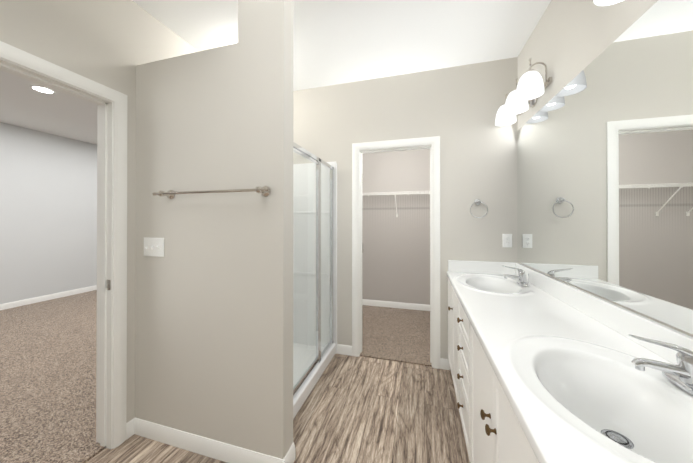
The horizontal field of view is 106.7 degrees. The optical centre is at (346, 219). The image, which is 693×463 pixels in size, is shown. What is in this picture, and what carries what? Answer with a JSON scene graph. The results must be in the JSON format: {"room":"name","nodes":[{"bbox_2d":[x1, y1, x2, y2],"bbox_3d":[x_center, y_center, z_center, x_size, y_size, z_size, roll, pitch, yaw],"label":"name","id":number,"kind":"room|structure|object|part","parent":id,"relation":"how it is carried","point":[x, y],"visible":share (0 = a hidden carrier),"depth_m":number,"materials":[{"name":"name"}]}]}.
{"room":"bathroom","nodes":[
{"label":"bathroom","id":0,"kind":"room"},
{"bbox_2d":[0,122,96,303],"bbox_3d":[-5.322,-0.053,3.485,0.120,2.820,9.000,0,0,16],"label":"wall","id":1,"kind":"structure","parent":0,"point":[48,213],"depth_m":4.31,"materials":[{"name":"paint"}]},
{"bbox_2d":[0,285,96,309],"bbox_3d":[-5.258,1.299,3.461,0.014,0.091,9.000,0,0,16],"label":"baseboard","id":2,"kind":"structure","parent":1,"relation":"attached to","point":[4,306],"depth_m":4.30,"materials":[{"name":"white paint"}]},
{"bbox_2d":[0,70,96,144],"bbox_3d":[-3.329,-1.505,2.923,4.264,0.080,9.240,0,0,16],"label":"ceiling","id":3,"kind":"structure","parent":0,"point":[23,103],"depth_m":3.45,"materials":[{"name":"white paint"}]},
{"bbox_2d":[30,85,54,93],"bbox_3d":[-3.403,-1.461,2.892,0.186,0.008,0.186,0,0,16],"label":"recessed light","id":4,"kind":"object","parent":3,"relation":"in","point":[42,89],"visible":1,"depth_m":2.89,"materials":[{"name":"white paint"}]},
{"bbox_2d":[0,290,105,462],"bbox_3d":[-3.233,1.378,2.885,4.224,0.074,9.000,0,0,16],"label":"floor","id":5,"kind":"structure","parent":0,"point":[48,362],"depth_m":2.14,"materials":[{"name":"beige carpet"}]},
{"bbox_2d":[0,0,198,422],"bbox_3d":[-1.362,-0.019,1.823,0.120,2.740,2.251,0,0,16],"label":"wall","id":6,"kind":"structure","parent":0,"point":[77,37],"depth_m":1.52,"materials":[{"name":"beige paint"}]},
{"bbox_2d":[0,41,126,448],"bbox_3d":[-1.548,0.288,1.146,0.142,2.120,0.960,0,0,16],"label":"door frame","id":7,"kind":"structure","parent":6,"relation":"attached to","point":[14,55],"depth_m":1.53,"materials":[{"name":"white paint"}]},
{"bbox_3d":[-1.407,0.384,1.526,0.030,0.060,0.004,0,0,16],"label":"strike plate","id":8,"kind":"part","parent":7,"relation":"part of","materials":[{"name":"silver metal"}]},
{"bbox_2d":[126,418,134,439],"bbox_3d":[-1.350,1.305,1.615,0.014,0.091,0.057,0,0,16],"label":"baseboard","id":9,"kind":"structure","parent":6,"relation":"attached to","point":[129,429],"depth_m":1.61,"materials":[{"name":"white paint"}]},
{"bbox_2d":[135,0,293,458],"bbox_3d":[-0.826,-0.020,1.558,1.057,2.740,0.110,0,0,16],"label":"wall","id":10,"kind":"structure","parent":0,"point":[186,332],"depth_m":1.47,"materials":[{"name":"beige paint"}]},
{"bbox_2d":[144,237,163,256],"bbox_3d":[-1.199,0.168,1.594,0.164,0.116,0.023,0,0,16],"label":"light switch","id":11,"kind":"object","parent":10,"relation":"attached to","point":[153,246],"visible":1,"depth_m":1.60,"materials":[{"name":"white plastic"}]},
{"bbox_2d":[134,418,285,462],"bbox_3d":[-0.836,1.304,1.491,1.071,0.091,0.014,0,0,16],"label":"baseboard","id":12,"kind":"structure","parent":10,"relation":"attached to","point":[215,449],"depth_m":1.49,"materials":[{"name":"white paint"}]},
{"bbox_2d":[152,186,270,198],"bbox_3d":[-0.761,-0.155,1.440,0.785,0.058,0.081,0,0,16],"label":"towel rail","id":13,"kind":"object","parent":10,"relation":"attached to","point":[265,191],"visible":1,"depth_m":1.40,"materials":[{"name":"silver metal"}]},
{"bbox_2d":[282,442,294,462],"bbox_3d":[-0.312,1.304,1.400,0.014,0.091,0.124,0,0,16],"label":"baseboard","id":14,"kind":"structure","parent":10,"relation":"attached to","point":[289,457],"depth_m":1.41,"materials":[{"name":"white paint"}]},
{"bbox_2d":[86,354,469,462],"bbox_3d":[-0.324,1.377,0.660,2.590,0.060,3.911,0,0,16],"label":"floor","id":15,"kind":"structure","parent":0,"point":[355,409],"depth_m":1.71,"materials":[{"name":"brown wood"}]},
{"bbox_2d":[293,142,336,418],"bbox_3d":[-0.706,0.377,2.192,0.935,1.950,1.175,0,0,16],"label":"shower","id":16,"kind":"object","parent":15,"relation":"on","point":[314,267],"visible":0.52,"depth_m":2.64,"materials":[{"name":"clear glass"}]},
{"bbox_2d":[447,260,692,462],"bbox_3d":[0.889,0.839,1.278,0.590,1.019,2.059,0,0,16],"label":"bathroom vanity","id":17,"kind":"object","parent":15,"relation":"on","point":[544,368],"visible":1,"depth_m":0.86,"materials":[{"name":"white stone"}]},
{"bbox_3d":[0.876,0.870,2.163,0.018,0.715,0.313,0,0,16],"label":"door","id":18,"kind":"part","parent":17,"relation":"part of","materials":[{"name":"white paint"}]},
{"bbox_3d":[0.789,0.868,1.859,0.018,0.715,0.313,0,0,16],"label":"door","id":19,"kind":"part","parent":17,"relation":"part of","materials":[{"name":"white paint"}]},
{"bbox_3d":[0.686,1.112,1.496,0.018,0.225,0.400,0,0,16],"label":"drawer","id":20,"kind":"part","parent":17,"relation":"part of","materials":[{"name":"white paint"}]},
{"bbox_3d":[0.686,0.913,1.496,0.018,0.158,0.400,0,0,16],"label":"drawer","id":21,"kind":"part","parent":17,"relation":"part of","materials":[{"name":"white paint"}]},
{"bbox_3d":[0.686,0.747,1.497,0.018,0.158,0.400,0,0,16],"label":"drawer","id":22,"kind":"part","parent":17,"relation":"part of","materials":[{"name":"white paint"}]},
{"bbox_3d":[0.686,0.585,1.498,0.018,0.150,0.400,0,0,16],"label":"drawer","id":23,"kind":"part","parent":17,"relation":"part of","materials":[{"name":"white paint"}]},
{"bbox_3d":[0.569,0.866,1.084,0.018,0.715,0.418,0,0,16],"label":"door","id":24,"kind":"part","parent":17,"relation":"part of","materials":[{"name":"white paint"}]},
{"bbox_3d":[0.497,0.698,0.922,0.031,0.032,0.032,0,0,16],"label":"door knob","id":25,"kind":"part","parent":17,"relation":"part of","materials":[{"name":"brown metal"}]},
{"bbox_3d":[0.478,0.697,0.855,0.031,0.032,0.032,0,0,16],"label":"door knob","id":26,"kind":"part","parent":17,"relation":"part of","materials":[{"name":"brown metal"}]},
{"bbox_2d":[502,265,529,286],"bbox_3d":[1.226,0.398,1.871,0.176,0.131,0.158,0,0,16],"label":"faucet","id":27,"kind":"object","parent":17,"relation":"on","point":[521,279],"depth_m":1.85,"materials":[{"name":"silver metal"}]},
{"bbox_3d":[0.443,0.864,0.640,0.018,0.715,0.498,0,0,16],"label":"door","id":28,"kind":"part","parent":17,"relation":"part of","materials":[{"name":"white paint"}]},
{"bbox_2d":[629,334,692,394],"bbox_3d":[0.897,0.394,0.716,0.176,0.131,0.158,0,0,16],"label":"faucet","id":29,"kind":"object","parent":17,"relation":"on","point":[677,378],"depth_m":0.71,"materials":[{"name":"silver metal"}]},
{"bbox_2d":[133,0,550,90],"bbox_3d":[-0.098,-1.431,1.390,2.790,0.080,5.660,0,0,16],"label":"ceiling","id":30,"kind":"structure","parent":0,"point":[335,42],"depth_m":1.90,"materials":[{"name":"white paint"}]},
{"bbox_2d":[360,305,431,366],"bbox_3d":[0.494,1.379,3.244,2.670,0.074,1.509,0,0,16],"label":"floor","id":31,"kind":"structure","parent":0,"point":[396,334],"depth_m":3.02,"materials":[{"name":"beige carpet"}]},
{"bbox_2d":[362,149,429,304],"bbox_3d":[0.659,-0.011,4.049,2.790,2.740,0.120,0,0,16],"label":"wall","id":32,"kind":"structure","parent":0,"point":[396,260],"depth_m":3.96,"materials":[{"name":"paint"}]},
{"bbox_2d":[362,299,429,310],"bbox_3d":[0.641,1.301,3.980,2.550,0.091,0.014,0,0,16],"label":"baseboard","id":33,"kind":"structure","parent":32,"relation":"attached to","point":[413,306],"depth_m":3.94,"materials":[{"name":"white paint"}]},
{"bbox_2d":[362,191,429,216],"bbox_3d":[0.601,-0.225,3.843,2.534,0.358,0.315,0,0,16],"label":"wire closet shelf","id":34,"kind":"object","parent":32,"relation":"attached to","point":[395,194],"visible":0.29,"depth_m":3.72,"materials":[{"name":"white metal"}]},
{"bbox_2d":[293,57,517,369],"bbox_3d":[0.189,-0.016,2.614,2.670,2.740,0.120,0,0,16],"label":"wall","id":35,"kind":"structure","parent":0,"point":[478,153],"depth_m":2.35,"materials":[{"name":"beige paint"}]},
{"bbox_2d":[337,344,351,355],"bbox_3d":[-0.019,1.308,2.599,0.158,0.091,0.014,0,0,16],"label":"baseboard","id":36,"kind":"structure","parent":35,"relation":"attached to","point":[344,349],"depth_m":2.60,"materials":[{"name":"white paint"}]},
{"bbox_2d":[352,136,439,368],"bbox_3d":[0.475,0.321,2.535,0.720,2.065,0.129,0,0,16],"label":"door frame","id":37,"kind":"structure","parent":35,"relation":"attached to","point":[361,152],"depth_m":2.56,"materials":[{"name":"white paint"}]},
{"bbox_2d":[440,358,449,369],"bbox_3d":[0.893,1.307,2.340,0.079,0.091,0.014,0,0,16],"label":"baseboard","id":38,"kind":"structure","parent":35,"relation":"attached to","point":[444,364],"depth_m":2.33,"materials":[{"name":"white paint"}]},
{"bbox_2d":[470,199,487,217],"bbox_3d":[1.148,-0.101,2.246,0.144,0.171,0.064,0,0,16],"label":"towel ring","id":39,"kind":"object","parent":35,"relation":"attached to","point":[477,201],"visible":1,"depth_m":2.23,"materials":[{"name":"silver metal"}]},
{"bbox_2d":[503,234,511,247],"bbox_3d":[1.377,0.177,2.209,0.072,0.116,0.008,0,0,16],"label":"duplex electrical outlet","id":40,"kind":"object","parent":35,"relation":"attached to","point":[507,240],"visible":1,"depth_m":2.21,"materials":[{"name":"white plastic"}]},
{"bbox_2d":[518,0,692,336],"bbox_3d":[0.979,-0.025,0.294,0.120,2.740,4.151,0,0,16],"label":"wall","id":41,"kind":"structure","parent":0,"point":[568,41],"depth_m":1.43,"materials":[{"name":"beige paint"}]},
{"bbox_2d":[495,58,551,125],"bbox_3d":[1.273,-0.929,1.903,0.192,0.243,0.641,0,0,16],"label":"sconce","id":42,"kind":"object","parent":41,"relation":"attached to","point":[525,93],"visible":1,"depth_m":1.74,"materials":[{"name":"white glass"}]},
{"bbox_2d":[517,0,692,333],"bbox_3d":[1.173,-0.205,1.210,0.006,1.108,2.037,0,0,16],"label":"mirror","id":43,"kind":"object","parent":41,"relation":"attached to","point":[605,173],"visible":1,"depth_m":1.05,"materials":[{"name":"clear glass"}]},
{"bbox_2d":[593,0,623,5],"bbox_3d":[0.920,-0.933,0.662,0.192,0.243,0.641,0,0,16],"label":"sconce","id":44,"kind":"object","parent":41,"relation":"attached to","point":[603,2],"visible":1,"depth_m":0.97,"materials":[{"name":"white glass"}]}
]}

